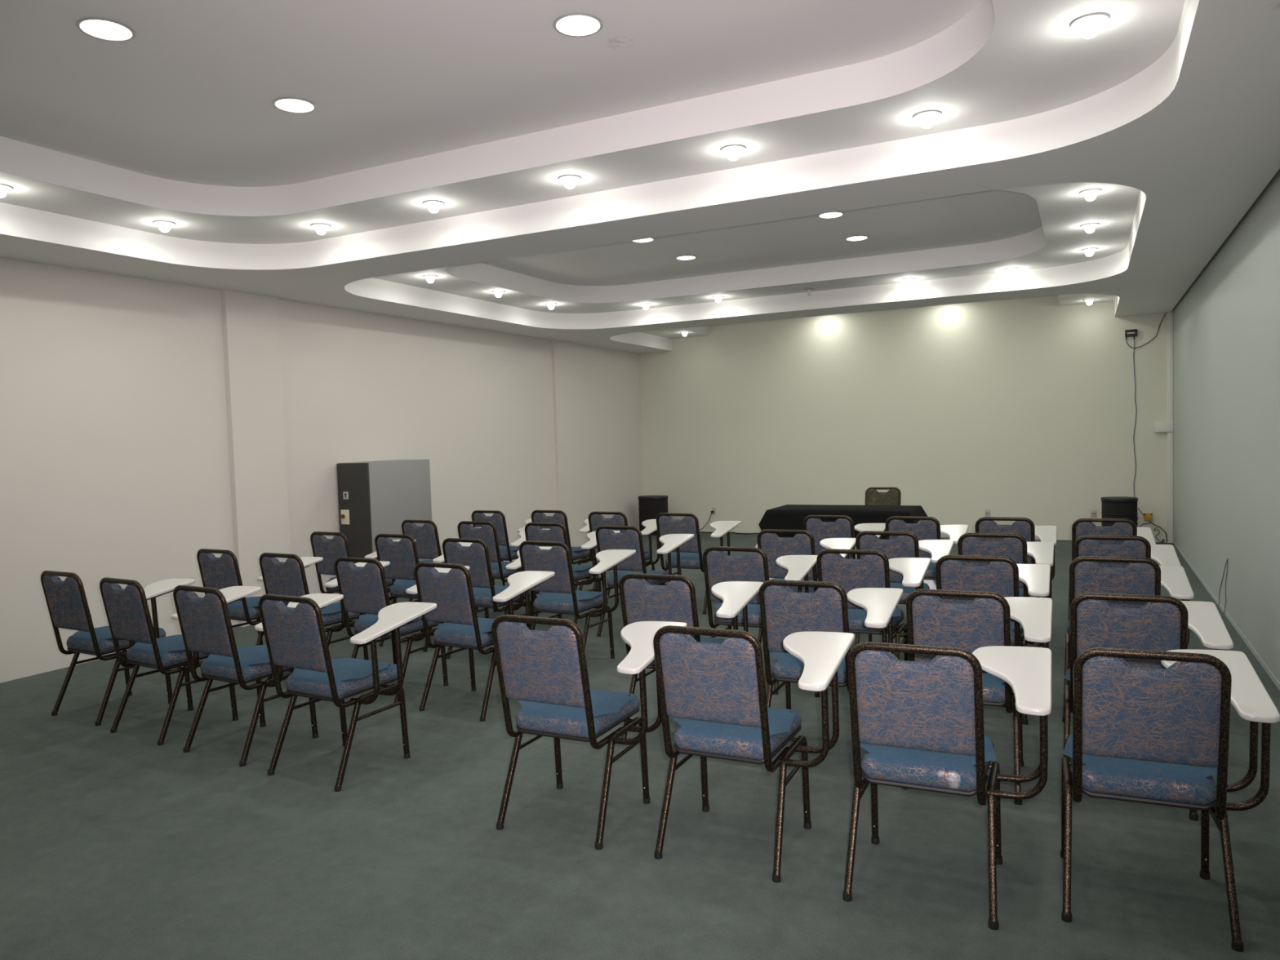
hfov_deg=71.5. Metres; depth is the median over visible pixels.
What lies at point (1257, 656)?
baseboard
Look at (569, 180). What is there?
ceiling spotlight
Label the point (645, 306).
ceiling spotlight
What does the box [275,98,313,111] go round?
diffuser
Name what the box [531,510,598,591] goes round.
chair
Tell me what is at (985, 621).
chair
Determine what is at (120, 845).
floor
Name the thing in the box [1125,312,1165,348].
wire
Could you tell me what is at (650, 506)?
floor speaker
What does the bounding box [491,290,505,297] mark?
ceiling spotlight
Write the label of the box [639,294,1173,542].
wall
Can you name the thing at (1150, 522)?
loose cable
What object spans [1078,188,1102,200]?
ceiling spotlight
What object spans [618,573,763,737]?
chair
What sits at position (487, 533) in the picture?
chair
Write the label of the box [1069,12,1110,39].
ceiling spotlight
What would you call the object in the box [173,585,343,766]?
chair
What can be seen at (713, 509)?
wall socket
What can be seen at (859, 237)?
recessed light
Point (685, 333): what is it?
ceiling spotlight
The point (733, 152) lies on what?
ceiling spotlight
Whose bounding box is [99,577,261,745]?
chair
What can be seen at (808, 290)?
ceiling spotlight
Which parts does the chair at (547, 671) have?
leg, backrest, backrest frame, leg, seat, leg, leg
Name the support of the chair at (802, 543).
on the floor
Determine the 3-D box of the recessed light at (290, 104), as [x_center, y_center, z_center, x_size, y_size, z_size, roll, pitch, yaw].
[-1.820,-1.969,4.687,0.220,0.016,0.220,0,3,27]
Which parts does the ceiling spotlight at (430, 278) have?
bulb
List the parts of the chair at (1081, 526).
leg, backrest frame, backrest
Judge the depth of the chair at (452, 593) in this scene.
5.20 m
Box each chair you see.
[40,570,195,725]
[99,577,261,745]
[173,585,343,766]
[196,548,323,645]
[258,594,436,791]
[259,552,390,679]
[310,531,415,619]
[334,556,470,703]
[374,533,472,652]
[401,520,480,610]
[413,561,555,721]
[442,537,551,658]
[457,520,550,614]
[471,510,539,593]
[491,614,687,849]
[519,540,635,658]
[524,522,620,624]
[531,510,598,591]
[588,511,660,591]
[595,525,694,636]
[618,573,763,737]
[653,625,854,882]
[656,512,741,614]
[702,546,817,694]
[756,528,856,644]
[759,579,903,709]
[803,515,885,578]
[814,548,931,697]
[842,641,1052,929]
[854,530,954,645]
[865,487,901,505]
[884,515,968,607]
[902,588,1052,804]
[935,555,1050,724]
[957,533,1053,645]
[974,516,1057,597]
[1060,647,1279,951]
[1062,555,1194,722]
[1063,592,1233,821]
[1067,518,1155,633]
[1073,534,1181,568]
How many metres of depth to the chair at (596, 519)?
8.40 m
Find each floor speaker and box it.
[638,495,668,535]
[1101,496,1137,526]
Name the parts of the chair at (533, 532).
backrest, backrest frame, seat, leg, leg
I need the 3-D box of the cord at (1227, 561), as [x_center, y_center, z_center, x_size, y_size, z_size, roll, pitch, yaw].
[4.723,0.868,7.169,0.016,0.459,0.130,0,3,27]
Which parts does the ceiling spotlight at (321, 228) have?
bulb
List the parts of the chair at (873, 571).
backrest, backrest frame, seat, leg, leg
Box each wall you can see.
[0,257,643,683]
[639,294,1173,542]
[1173,168,1279,683]
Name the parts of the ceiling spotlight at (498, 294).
bulb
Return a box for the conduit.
[1154,311,1173,542]
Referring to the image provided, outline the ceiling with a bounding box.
[0,0,1279,353]
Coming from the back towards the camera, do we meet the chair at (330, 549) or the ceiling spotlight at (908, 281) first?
the ceiling spotlight at (908, 281)
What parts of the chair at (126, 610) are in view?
leg, backrest, backrest frame, seat, leg, leg, leg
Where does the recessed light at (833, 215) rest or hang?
in the ceiling
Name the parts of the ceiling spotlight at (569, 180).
bulb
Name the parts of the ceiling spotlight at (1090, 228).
bulb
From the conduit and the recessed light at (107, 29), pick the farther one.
the conduit
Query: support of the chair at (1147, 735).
on the floor
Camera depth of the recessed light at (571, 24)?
3.85 m
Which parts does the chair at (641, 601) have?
leg, backrest, backrest frame, seat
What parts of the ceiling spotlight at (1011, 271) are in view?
bulb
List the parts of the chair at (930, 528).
backrest, backrest frame, seat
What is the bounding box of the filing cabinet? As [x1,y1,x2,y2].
[336,458,431,598]
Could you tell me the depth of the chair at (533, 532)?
7.47 m
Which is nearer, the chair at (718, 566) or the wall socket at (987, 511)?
the chair at (718, 566)
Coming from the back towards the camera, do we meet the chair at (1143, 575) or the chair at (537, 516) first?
the chair at (537, 516)
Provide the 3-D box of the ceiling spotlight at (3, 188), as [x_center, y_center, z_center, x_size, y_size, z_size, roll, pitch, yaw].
[-3.811,-1.713,5.288,0.148,0.066,0.148,0,3,27]
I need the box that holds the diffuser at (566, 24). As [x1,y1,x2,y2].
[556,15,599,35]
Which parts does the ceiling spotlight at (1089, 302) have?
bulb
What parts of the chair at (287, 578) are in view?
backrest, backrest frame, leg, seat, leg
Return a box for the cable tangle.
[1153,527,1164,542]
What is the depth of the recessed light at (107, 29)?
3.77 m
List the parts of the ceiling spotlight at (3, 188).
bulb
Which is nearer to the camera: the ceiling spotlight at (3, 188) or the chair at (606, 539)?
the ceiling spotlight at (3, 188)
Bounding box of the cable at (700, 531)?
[699,531,758,534]
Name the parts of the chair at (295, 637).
leg, backrest, backrest frame, seat, leg, leg, leg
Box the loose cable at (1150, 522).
[1150,521,1167,542]
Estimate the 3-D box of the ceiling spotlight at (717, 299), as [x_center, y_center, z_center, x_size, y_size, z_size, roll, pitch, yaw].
[0.914,-2.104,10.378,0.148,0.066,0.148,0,3,27]
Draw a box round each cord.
[1217,558,1228,606]
[1223,560,1227,614]
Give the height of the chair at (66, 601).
0.905 m
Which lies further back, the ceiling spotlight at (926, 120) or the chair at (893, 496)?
the chair at (893, 496)
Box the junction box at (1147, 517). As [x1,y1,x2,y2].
[1143,513,1152,520]
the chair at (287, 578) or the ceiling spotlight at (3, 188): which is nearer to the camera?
the ceiling spotlight at (3, 188)
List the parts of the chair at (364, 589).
leg, backrest, backrest frame, leg, seat, leg, leg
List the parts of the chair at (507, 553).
backrest, backrest frame, seat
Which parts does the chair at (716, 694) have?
leg, leg, backrest, backrest frame, seat, leg, leg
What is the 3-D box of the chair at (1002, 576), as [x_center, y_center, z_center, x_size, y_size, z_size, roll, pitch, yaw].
[2.001,0.842,5.056,0.605,0.905,0.632,0,3,26]
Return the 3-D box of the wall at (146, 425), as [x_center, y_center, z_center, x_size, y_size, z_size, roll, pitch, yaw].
[-3.508,-0.552,8.337,0.209,3.700,15.204,0,3,27]
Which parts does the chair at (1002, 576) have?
backrest, backrest frame, seat, leg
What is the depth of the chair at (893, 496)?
10.62 m
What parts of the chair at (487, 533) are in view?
backrest, backrest frame, seat, leg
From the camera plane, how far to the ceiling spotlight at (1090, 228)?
7.17 m
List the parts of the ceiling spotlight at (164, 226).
bulb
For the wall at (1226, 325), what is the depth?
6.72 m
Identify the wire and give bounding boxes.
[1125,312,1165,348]
[1133,338,1138,519]
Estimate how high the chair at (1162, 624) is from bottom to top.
0.905 m
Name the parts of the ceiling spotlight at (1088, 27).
bulb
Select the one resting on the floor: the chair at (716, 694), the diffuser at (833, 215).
the chair at (716, 694)
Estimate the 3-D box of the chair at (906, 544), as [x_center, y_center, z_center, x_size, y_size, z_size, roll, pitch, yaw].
[1.880,0.783,6.326,0.625,0.905,0.632,0,3,26]
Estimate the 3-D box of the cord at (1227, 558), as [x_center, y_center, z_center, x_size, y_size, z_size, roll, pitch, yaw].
[4.804,0.849,7.330,0.016,0.477,0.494,0,3,27]
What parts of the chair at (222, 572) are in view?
backrest, backrest frame, seat, leg, leg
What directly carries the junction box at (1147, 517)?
attached to the wall at (1018, 407)
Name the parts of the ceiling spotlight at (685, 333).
bulb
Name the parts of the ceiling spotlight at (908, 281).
bulb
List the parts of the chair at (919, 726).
leg, leg, backrest, backrest frame, seat, leg, leg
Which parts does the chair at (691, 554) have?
backrest, backrest frame, seat, leg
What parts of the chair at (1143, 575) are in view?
leg, leg, backrest, backrest frame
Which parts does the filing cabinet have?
lock plate, panel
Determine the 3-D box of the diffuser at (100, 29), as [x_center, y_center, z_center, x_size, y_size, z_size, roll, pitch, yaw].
[-2.272,-1.911,3.786,0.185,0.015,0.185,0,3,27]
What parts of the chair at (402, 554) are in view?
leg, backrest frame, backrest, seat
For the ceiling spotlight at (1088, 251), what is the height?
0.066 m
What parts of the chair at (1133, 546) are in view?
backrest frame, backrest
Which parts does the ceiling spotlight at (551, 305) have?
bulb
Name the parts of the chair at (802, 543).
leg, backrest, backrest frame, seat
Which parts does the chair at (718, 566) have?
backrest, backrest frame, seat, leg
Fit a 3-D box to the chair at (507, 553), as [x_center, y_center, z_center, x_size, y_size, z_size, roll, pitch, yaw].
[-1.316,0.740,9.181,0.625,0.905,0.632,0,3,29]
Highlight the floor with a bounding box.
[0,532,1279,959]
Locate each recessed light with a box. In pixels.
[75,17,135,41]
[271,97,316,113]
[552,13,603,36]
[631,237,654,242]
[675,255,697,260]
[817,211,844,218]
[844,235,868,240]
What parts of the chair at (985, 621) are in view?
backrest, backrest frame, seat, leg, leg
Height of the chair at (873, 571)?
0.905 m
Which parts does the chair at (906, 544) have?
leg, leg, backrest frame, backrest, seat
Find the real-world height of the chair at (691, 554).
0.905 m
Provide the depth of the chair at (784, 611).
4.21 m
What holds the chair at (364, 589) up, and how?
on the floor
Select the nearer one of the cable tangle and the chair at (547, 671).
the chair at (547, 671)
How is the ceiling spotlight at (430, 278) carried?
attached to the ceiling
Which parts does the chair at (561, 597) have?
leg, backrest, backrest frame, seat, leg, leg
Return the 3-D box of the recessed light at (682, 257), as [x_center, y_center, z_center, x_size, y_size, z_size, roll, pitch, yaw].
[0.468,-2.250,9.024,0.220,0.016,0.220,0,3,27]
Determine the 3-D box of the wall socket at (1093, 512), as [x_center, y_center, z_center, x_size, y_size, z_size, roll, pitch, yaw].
[6.152,0.452,12.063,0.072,0.104,0.012,0,3,27]
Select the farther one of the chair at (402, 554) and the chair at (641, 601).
the chair at (402, 554)
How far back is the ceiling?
5.05 m
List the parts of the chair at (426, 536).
backrest, backrest frame, seat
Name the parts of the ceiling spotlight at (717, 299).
bulb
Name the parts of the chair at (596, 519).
leg, backrest, backrest frame, seat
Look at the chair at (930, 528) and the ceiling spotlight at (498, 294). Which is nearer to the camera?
the chair at (930, 528)
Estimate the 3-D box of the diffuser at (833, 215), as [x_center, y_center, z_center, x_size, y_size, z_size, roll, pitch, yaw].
[1.593,-2.205,7.420,0.185,0.015,0.185,0,3,27]
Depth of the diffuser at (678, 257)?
9.00 m
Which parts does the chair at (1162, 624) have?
seat, leg, leg, backrest, backrest frame, leg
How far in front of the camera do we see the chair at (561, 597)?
6.15 m
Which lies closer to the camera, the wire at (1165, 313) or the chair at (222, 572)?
the chair at (222, 572)
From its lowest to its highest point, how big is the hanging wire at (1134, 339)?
2.392 m
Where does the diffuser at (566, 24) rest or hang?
attached to the recessed light at (571, 24)
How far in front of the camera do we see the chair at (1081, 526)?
6.47 m
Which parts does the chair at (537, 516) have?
backrest, backrest frame, seat, leg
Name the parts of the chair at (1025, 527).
backrest frame, backrest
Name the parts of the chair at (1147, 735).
leg, leg, seat, backrest frame, backrest, leg, leg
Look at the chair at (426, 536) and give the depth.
8.06 m
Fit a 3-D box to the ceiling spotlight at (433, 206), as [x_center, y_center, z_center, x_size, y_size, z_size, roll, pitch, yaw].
[-1.379,-1.818,5.944,0.148,0.066,0.148,0,3,27]
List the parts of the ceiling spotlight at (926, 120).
bulb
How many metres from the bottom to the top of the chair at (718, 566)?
0.905 m
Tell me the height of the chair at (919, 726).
0.905 m
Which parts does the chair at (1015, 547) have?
backrest frame, backrest, seat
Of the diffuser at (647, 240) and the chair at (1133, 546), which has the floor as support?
the chair at (1133, 546)
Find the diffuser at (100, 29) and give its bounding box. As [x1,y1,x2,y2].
[80,20,131,39]
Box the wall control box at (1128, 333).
[1124,328,1137,339]
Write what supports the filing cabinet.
on the floor
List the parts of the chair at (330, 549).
backrest, backrest frame, seat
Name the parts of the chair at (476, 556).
leg, backrest, backrest frame, leg, seat, leg, leg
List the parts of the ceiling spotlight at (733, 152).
bulb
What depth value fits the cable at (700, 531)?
14.19 m
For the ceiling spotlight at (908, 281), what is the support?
attached to the ceiling
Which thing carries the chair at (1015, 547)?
on the floor
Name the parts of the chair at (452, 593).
leg, backrest, backrest frame, seat, leg, leg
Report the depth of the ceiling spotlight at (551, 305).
10.51 m
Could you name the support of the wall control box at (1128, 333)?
attached to the wall at (1018, 407)
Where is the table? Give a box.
[758,504,928,546]
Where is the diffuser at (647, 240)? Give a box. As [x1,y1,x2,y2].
[634,238,653,242]
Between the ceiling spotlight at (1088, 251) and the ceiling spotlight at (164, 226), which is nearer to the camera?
the ceiling spotlight at (164, 226)
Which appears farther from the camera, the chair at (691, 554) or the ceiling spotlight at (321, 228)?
the chair at (691, 554)
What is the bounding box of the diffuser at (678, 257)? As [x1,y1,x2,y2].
[677,256,695,259]
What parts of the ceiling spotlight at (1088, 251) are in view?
bulb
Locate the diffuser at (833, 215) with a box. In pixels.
[819,212,842,217]
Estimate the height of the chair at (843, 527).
0.905 m
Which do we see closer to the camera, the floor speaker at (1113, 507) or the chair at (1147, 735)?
the chair at (1147, 735)
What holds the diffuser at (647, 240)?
attached to the recessed light at (647, 240)
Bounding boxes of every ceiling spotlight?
[0,183,13,197]
[152,220,176,232]
[310,222,331,235]
[422,200,444,213]
[422,275,438,283]
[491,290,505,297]
[544,302,557,309]
[557,174,581,189]
[640,303,651,309]
[680,331,688,336]
[711,296,724,302]
[720,144,746,160]
[803,288,814,296]
[902,277,915,284]
[911,110,942,128]
[1003,267,1018,275]
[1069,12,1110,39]
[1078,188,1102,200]
[1080,222,1100,233]
[1080,247,1098,256]
[1083,299,1095,305]
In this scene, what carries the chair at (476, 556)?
on the floor
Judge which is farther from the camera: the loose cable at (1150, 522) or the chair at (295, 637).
the loose cable at (1150, 522)
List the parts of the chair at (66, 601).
leg, backrest, backrest frame, leg, seat, leg, leg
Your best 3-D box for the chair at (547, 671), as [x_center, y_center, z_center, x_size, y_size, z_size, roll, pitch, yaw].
[-0.203,0.972,3.756,0.645,0.905,0.632,0,3,26]
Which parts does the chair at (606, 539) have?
leg, backrest, backrest frame, seat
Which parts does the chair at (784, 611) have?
leg, leg, backrest, backrest frame, seat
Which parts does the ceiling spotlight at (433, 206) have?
bulb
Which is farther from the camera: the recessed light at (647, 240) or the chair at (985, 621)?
the recessed light at (647, 240)
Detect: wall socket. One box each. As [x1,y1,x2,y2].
[711,507,715,514]
[984,509,990,516]
[1090,509,1096,516]
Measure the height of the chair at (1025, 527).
0.905 m
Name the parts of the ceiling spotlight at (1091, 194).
bulb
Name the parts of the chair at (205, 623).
leg, backrest, backrest frame, seat, leg, leg, leg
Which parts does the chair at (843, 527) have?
backrest frame, backrest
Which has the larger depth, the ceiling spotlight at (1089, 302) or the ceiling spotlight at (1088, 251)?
the ceiling spotlight at (1089, 302)
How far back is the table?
9.61 m
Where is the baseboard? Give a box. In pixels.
[1173,540,1279,690]
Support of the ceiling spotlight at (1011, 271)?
attached to the ceiling

